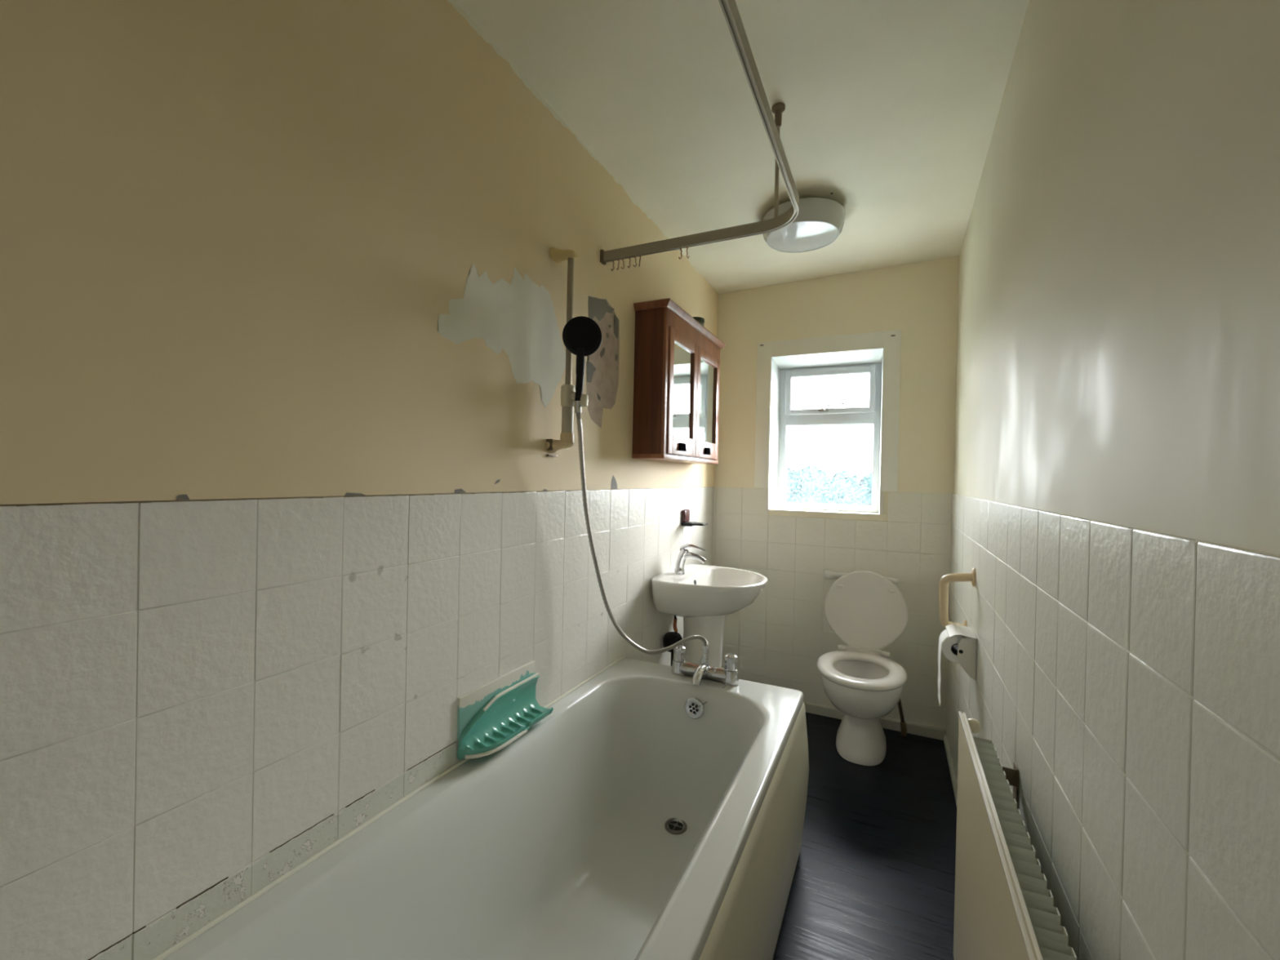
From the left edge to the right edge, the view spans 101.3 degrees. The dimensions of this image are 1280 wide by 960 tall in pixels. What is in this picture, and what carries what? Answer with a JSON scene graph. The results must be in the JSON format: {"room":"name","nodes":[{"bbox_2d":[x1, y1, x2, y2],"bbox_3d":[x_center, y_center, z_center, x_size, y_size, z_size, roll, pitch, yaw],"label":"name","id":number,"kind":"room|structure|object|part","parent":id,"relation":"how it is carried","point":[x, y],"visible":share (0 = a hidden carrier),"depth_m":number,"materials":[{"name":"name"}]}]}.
{"room":"bathroom","nodes":[
{"label":"bathroom","id":0,"kind":"room"},
{"bbox_2d":[0,0,718,959],"bbox_3d":[-0.423,-0.048,1.396,0.102,2.650,3.950,1,0,26],"label":"wall","id":1,"kind":"structure","parent":0,"point":[282,291],"depth_m":0.88,"materials":[{"name":"paint"}]},
{"bbox_2d":[457,660,553,759],"bbox_3d":[-0.345,0.605,1.391,0.077,0.151,0.298,1,0,26],"label":"ceramic soap dish","id":2,"kind":"object","parent":1,"relation":"attached to","point":[495,714],"visible":1,"depth_m":1.37,"materials":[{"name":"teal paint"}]},
{"bbox_2d":[545,247,588,457],"bbox_3d":[-0.207,-0.386,1.570,0.126,0.633,0.067,1,0,26],"label":"riser rail","id":3,"kind":"object","parent":1,"relation":"attached to","point":[558,255],"visible":0.91,"depth_m":1.56,"materials":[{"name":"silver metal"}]},
{"bbox_2d":[562,315,602,413],"bbox_3d":[-0.170,-0.335,1.531,0.114,0.277,0.042,1,0,-3],"label":"handset","id":4,"kind":"object","parent":3,"relation":"attached to","point":[582,336],"visible":1,"depth_m":1.52,"materials":[{"name":"black plastic"}]},
{"bbox_3d":[-0.175,-0.307,1.531,0.027,0.156,0.041,1,0,-13],"label":"handle","id":5,"kind":"part","parent":4,"relation":"part of","materials":[{"name":"black plastic"}]},
{"bbox_3d":[-0.166,-0.415,1.515,0.094,0.094,0.007,1,0,-8],"label":"spray plate","id":6,"kind":"part","parent":4,"relation":"part of","materials":[{"name":"black plastic"}]},
{"bbox_2d":[631,297,725,464],"bbox_3d":[0.198,-0.389,2.374,0.157,0.612,0.741,1,0,26],"label":"upper cabinet","id":7,"kind":"object","parent":1,"relation":"attached to","point":[677,375],"visible":1,"depth_m":2.12,"materials":[{"name":"brown wood"}]},
{"bbox_3d":[0.204,-0.682,2.373,0.157,0.026,0.741,1,0,26],"label":"cornice","id":8,"kind":"part","parent":7,"relation":"part of","materials":[{"name":"orange wood"}]},
{"bbox_3d":[0.177,-0.353,2.203,0.016,0.499,0.318,1,0,26],"label":"cabinet door","id":9,"kind":"part","parent":7,"relation":"part of","materials":[{"name":"orange wood"}]},
{"bbox_2d":[672,342,692,438],"bbox_3d":[0.174,-0.369,2.205,0.004,0.380,0.240,1,0,26],"label":"mirror","id":10,"kind":"object","parent":7,"relation":"attached to","point":[682,351],"depth_m":2.21,"materials":[{"name":"clear glass"}]},
{"bbox_3d":[0.175,-0.137,2.180,0.013,0.032,0.072,1,0,26],"label":"door handle","id":11,"kind":"part","parent":7,"relation":"part of","materials":[{"name":"black"}]},
{"bbox_3d":[0.245,-0.387,2.351,0.012,0.576,0.703,1,0,26],"label":"frame","id":12,"kind":"part","parent":7,"relation":"part of","materials":[{"name":"orange wood"}]},
{"bbox_2d":[692,316,704,326],"bbox_3d":[0.261,-0.721,2.441,0.078,0.054,0.078,1,0,26],"label":"round tin","id":13,"kind":"object","parent":7,"relation":"on","point":[700,320],"visible":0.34,"depth_m":2.41,"materials":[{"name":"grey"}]},
{"bbox_3d":[0.261,-0.739,2.440,0.078,0.018,0.078,1,0,26],"label":"lid","id":14,"kind":"part","parent":13,"relation":"part of","materials":[{"name":"green metal"}]},
{"bbox_2d":[698,359,715,443],"bbox_3d":[0.316,-0.368,2.499,0.004,0.380,0.250,1,0,26],"label":"mirror","id":15,"kind":"object","parent":7,"relation":"attached to","point":[707,366],"depth_m":2.50,"materials":[{"name":"clear glass"}]},
{"bbox_3d":[0.317,-0.136,2.474,0.013,0.032,0.072,1,0,26],"label":"door handle","id":16,"kind":"part","parent":7,"relation":"part of","materials":[{"name":"black"}]},
{"bbox_3d":[0.319,-0.352,2.496,0.016,0.499,0.328,1,0,26],"label":"cabinet door","id":17,"kind":"part","parent":7,"relation":"part of","materials":[{"name":"orange wood"}]},
{"bbox_2d":[680,509,707,526],"bbox_3d":[0.271,0.188,2.607,0.115,0.080,0.085,1,0,26],"label":"soap holder","id":18,"kind":"object","parent":1,"relation":"attached to","point":[685,513],"visible":1,"depth_m":2.59,"materials":[{"name":"silver metal"}]},
{"bbox_3d":[0.229,0.179,2.627,0.020,0.064,0.075,1,0,26],"label":"plate","id":19,"kind":"part","parent":18,"relation":"part of","materials":[{"name":"silver metal"}]},
{"bbox_2d":[680,521,707,526],"bbox_3d":[0.271,0.219,2.607,0.114,0.018,0.085,1,0,26],"label":"tray","id":20,"kind":"object","parent":18,"relation":"on","point":[684,523],"depth_m":2.58,"materials":[{"name":"black plastic"}]},
{"bbox_2d":[454,0,1029,293],"bbox_3d":[0.165,-1.218,1.062,1.260,0.282,3.950,1,0,26],"label":"ceiling","id":21,"kind":"structure","parent":0,"point":[890,115],"depth_m":1.57,"materials":[{"name":"paint"}]},
{"bbox_2d":[600,0,799,265],"bbox_3d":[-0.360,-0.944,0.575,0.688,0.374,2.518,1,0,26],"label":"rail","id":22,"kind":"object","parent":21,"relation":"hanging from","point":[729,7],"visible":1,"depth_m":1.52,"materials":[{"name":"silver metal"}]},
{"bbox_2d":[685,246,688,258],"bbox_3d":[0.155,-0.741,1.707,0.008,0.042,0.014,1,1,-45],"label":"curtain hook","id":23,"kind":"object","parent":22,"relation":"hanging from","point":[686,247],"visible":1,"depth_m":1.71,"materials":[{"name":"beige plastic"}]},
{"bbox_2d":[771,102,785,127],"bbox_3d":[0.415,-1.091,1.578,0.040,0.060,0.040,1,0,26],"label":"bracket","id":24,"kind":"object","parent":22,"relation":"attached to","point":[777,108],"depth_m":1.57,"materials":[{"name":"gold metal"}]},
{"bbox_2d":[762,197,845,252],"bbox_3d":[0.675,-1.051,2.182,0.332,0.104,0.332,1,0,26],"label":"ceiling light","id":25,"kind":"object","parent":21,"relation":"attached to","point":[819,222],"visible":0.85,"depth_m":2.10,"materials":[{"name":"white plastic"}]},
{"bbox_2d":[711,255,959,728],"bbox_3d":[1.016,-0.027,2.892,1.400,2.650,0.207,1,0,26],"label":"wall","id":26,"kind":"structure","parent":0,"point":[909,312],"depth_m":2.76,"materials":[{"name":"paint"}]},
{"bbox_2d":[768,348,883,514],"bbox_3d":[1.019,-0.253,2.886,0.564,0.848,0.196,1,0,26],"label":"window","id":27,"kind":"structure","parent":26,"relation":"in","point":[784,369],"depth_m":2.92,"materials":[{"name":"white paint"}]},
{"bbox_3d":[1.055,-0.493,2.928,0.472,0.252,0.061,1,0,26],"label":"sash","id":28,"kind":"part","parent":27,"relation":"part of","materials":[{"name":"white plastic"}]},
{"bbox_3d":[1.051,-0.398,2.877,0.140,0.042,0.038,1,0,26],"label":"handle","id":29,"kind":"part","parent":27,"relation":"part of","materials":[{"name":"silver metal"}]},
{"bbox_2d":[823,569,897,583],"bbox_3d":[1.131,0.500,2.697,0.351,0.048,0.048,1,0,26],"label":"toilet cistern","id":30,"kind":"object","parent":26,"relation":"attached to","point":[828,574],"visible":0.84,"depth_m":2.73,"materials":[{"name":"white ceramic"}]},
{"bbox_2d":[803,701,946,740],"bbox_3d":[0.942,1.221,2.801,1.200,0.052,0.014,1,0,26],"label":"baseboard","id":31,"kind":"structure","parent":26,"relation":"attached to","point":[926,731],"depth_m":2.64,"materials":[{"name":"grey paint"}]},
{"bbox_2d":[772,712,956,959],"bbox_3d":[0.123,1.291,1.101,1.400,0.100,4.100,1,0,26],"label":"floor","id":32,"kind":"structure","parent":0,"point":[873,878],"depth_m":1.74,"materials":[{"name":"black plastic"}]},
{"bbox_2d":[152,655,808,959],"bbox_3d":[-0.120,0.961,1.149,0.710,0.549,1.703,1,0,26],"label":"bathtub","id":33,"kind":"object","parent":32,"relation":"on","point":[654,814],"visible":1,"depth_m":1.27,"materials":[{"name":"white ceramic"}]},
{"bbox_2d":[671,644,739,685],"bbox_3d":[0.214,0.655,1.836,0.251,0.103,0.131,1,0,26],"label":"mixer tap","id":34,"kind":"object","parent":33,"relation":"on","point":[728,675],"visible":0.99,"depth_m":1.83,"materials":[{"name":"silver metal"}]},
{"bbox_2d":[575,413,708,654],"bbox_3d":[-0.008,0.204,1.753,0.556,0.812,0.138,1,0,-36],"label":"shower hose","id":35,"kind":"object","parent":34,"relation":"attached to","point":[705,647],"visible":1,"depth_m":1.72,"materials":[{"name":"silver metal"}]},
{"bbox_3d":[0.208,0.676,1.824,0.036,0.058,0.104,1,0,26],"label":"spout","id":36,"kind":"part","parent":34,"relation":"part of","materials":[{"name":"silver metal"}]},
{"bbox_3d":[0.179,0.980,0.999,0.040,0.485,1.693,1,0,26],"label":"bath panel","id":37,"kind":"part","parent":33,"relation":"part of","materials":[{"name":"beige plastic"}]},
{"bbox_2d":[651,564,767,667],"bbox_3d":[0.329,0.833,2.363,0.457,0.808,0.510,1,0,26],"label":"basin","id":38,"kind":"object","parent":32,"relation":"on","point":[704,596],"visible":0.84,"depth_m":2.29,"materials":[{"name":"white ceramic"}]},
{"bbox_2d":[662,615,682,666],"bbox_3d":[0.145,0.892,2.391,0.089,0.641,0.098,1,0,26],"label":"trap","id":39,"kind":"object","parent":38,"relation":"attached to","point":[669,638],"visible":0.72,"depth_m":2.36,"materials":[{"name":"black plastic"}]},
{"bbox_2d":[673,543,706,574],"bbox_3d":[0.229,0.362,2.398,0.154,0.143,0.051,1,0,26],"label":"mixer tap","id":40,"kind":"object","parent":38,"relation":"on","point":[684,554],"visible":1,"depth_m":2.40,"materials":[{"name":"silver metal"}]},
{"bbox_3d":[0.242,0.310,2.392,0.120,0.038,0.038,1,0,26],"label":"lever","id":41,"kind":"part","parent":40,"relation":"part of","materials":[{"name":"silver metal"}]},
{"bbox_3d":[0.246,0.353,2.390,0.116,0.049,0.032,1,0,26],"label":"spout","id":42,"kind":"part","parent":40,"relation":"part of","materials":[{"name":"silver metal"}]},
{"bbox_3d":[0.336,0.521,2.361,0.457,0.183,0.510,1,0,26],"label":"bowl","id":43,"kind":"part","parent":38,"relation":"part of","materials":[{"name":"white ceramic"}]},
{"bbox_2d":[817,570,907,765],"bbox_3d":[1.013,0.848,2.396,0.374,0.807,0.688,1,0,26],"label":"toilet","id":44,"kind":"object","parent":32,"relation":"on","point":[866,611],"visible":1,"depth_m":2.44,"materials":[{"name":"white ceramic"}]},
{"bbox_3d":[0.968,0.822,2.301,0.362,0.027,0.478,1,0,26],"label":"seat","id":45,"kind":"part","parent":44,"relation":"part of","materials":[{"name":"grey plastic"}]},
{"bbox_3d":[1.085,0.635,2.537,0.374,0.379,0.084,1,0,26],"label":"lid","id":46,"kind":"part","parent":44,"relation":"part of","materials":[{"name":"grey plastic"}]},
{"bbox_2d":[897,698,906,736],"bbox_3d":[1.270,1.089,2.581,0.092,0.331,0.027,1,0,-4],"label":"supply pipe","id":47,"kind":"object","parent":32,"relation":"on","point":[903,724],"visible":0.55,"depth_m":2.58,"materials":[{"name":"brown metal"}]},
{"bbox_2d":[946,0,1279,959],"bbox_3d":[0.747,-0.020,0.834,0.100,2.650,3.950,1,0,26],"label":"wall","id":48,"kind":"structure","parent":0,"point":[1116,495],"depth_m":0.64,"materials":[{"name":"tile"}]},
{"bbox_2d":[943,734,957,804],"bbox_3d":[0.644,1.239,0.812,0.012,0.030,3.830,1,0,26],"label":"baseboard","id":49,"kind":"structure","parent":48,"relation":"attached to","point":[945,740],"depth_m":2.26,"materials":[{"name":"grey paint"}]},
{"bbox_2d":[938,568,975,627],"bbox_3d":[1.137,0.444,1.902,0.103,0.287,0.227,1,0,26],"label":"handle","id":50,"kind":"object","parent":48,"relation":"attached to","point":[945,580],"visible":0.86,"depth_m":1.86,"materials":[{"name":"beige plastic"}]},
{"bbox_2d":[945,623,977,679],"bbox_3d":[1.098,0.584,1.801,0.078,0.145,0.146,1,0,26],"label":"toilet roll holder","id":51,"kind":"object","parent":48,"relation":"attached to","point":[966,646],"visible":0.99,"depth_m":1.74,"materials":[{"name":"white plastic"}]},
{"bbox_2d":[937,629,966,706],"bbox_3d":[1.084,0.645,1.806,0.097,0.249,0.102,1,0,26],"label":"toilet roll","id":52,"kind":"object","parent":51,"relation":"on","point":[946,643],"visible":0.7,"depth_m":1.78,"materials":[{"name":"white paper"}]},
{"bbox_2d":[953,711,1076,959],"bbox_3d":[0.639,0.911,0.890,0.102,0.685,0.847,1,0,26],"label":"radiator","id":53,"kind":"object","parent":48,"relation":"attached to","point":[1004,909],"visible":1,"depth_m":0.91,"materials":[{"name":"white metal"}]},
{"bbox_3d":[0.600,0.869,0.909,0.012,0.597,0.845,1,0,26],"label":"panel","id":54,"kind":"part","parent":53,"relation":"part of","materials":[{"name":"beige metal"}]},
{"label":"outside","id":55,"kind":"structure","parent":0,"visible":0},
{"bbox_3d":[12.795,4.432,29.005,80.000,0.200,56.600,1,0,26],"label":"ground","id":56,"kind":"structure","parent":55,"visible":0},
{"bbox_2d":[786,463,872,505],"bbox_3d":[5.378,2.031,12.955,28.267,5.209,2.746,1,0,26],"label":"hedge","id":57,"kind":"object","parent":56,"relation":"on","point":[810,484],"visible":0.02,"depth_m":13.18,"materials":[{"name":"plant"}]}
]}

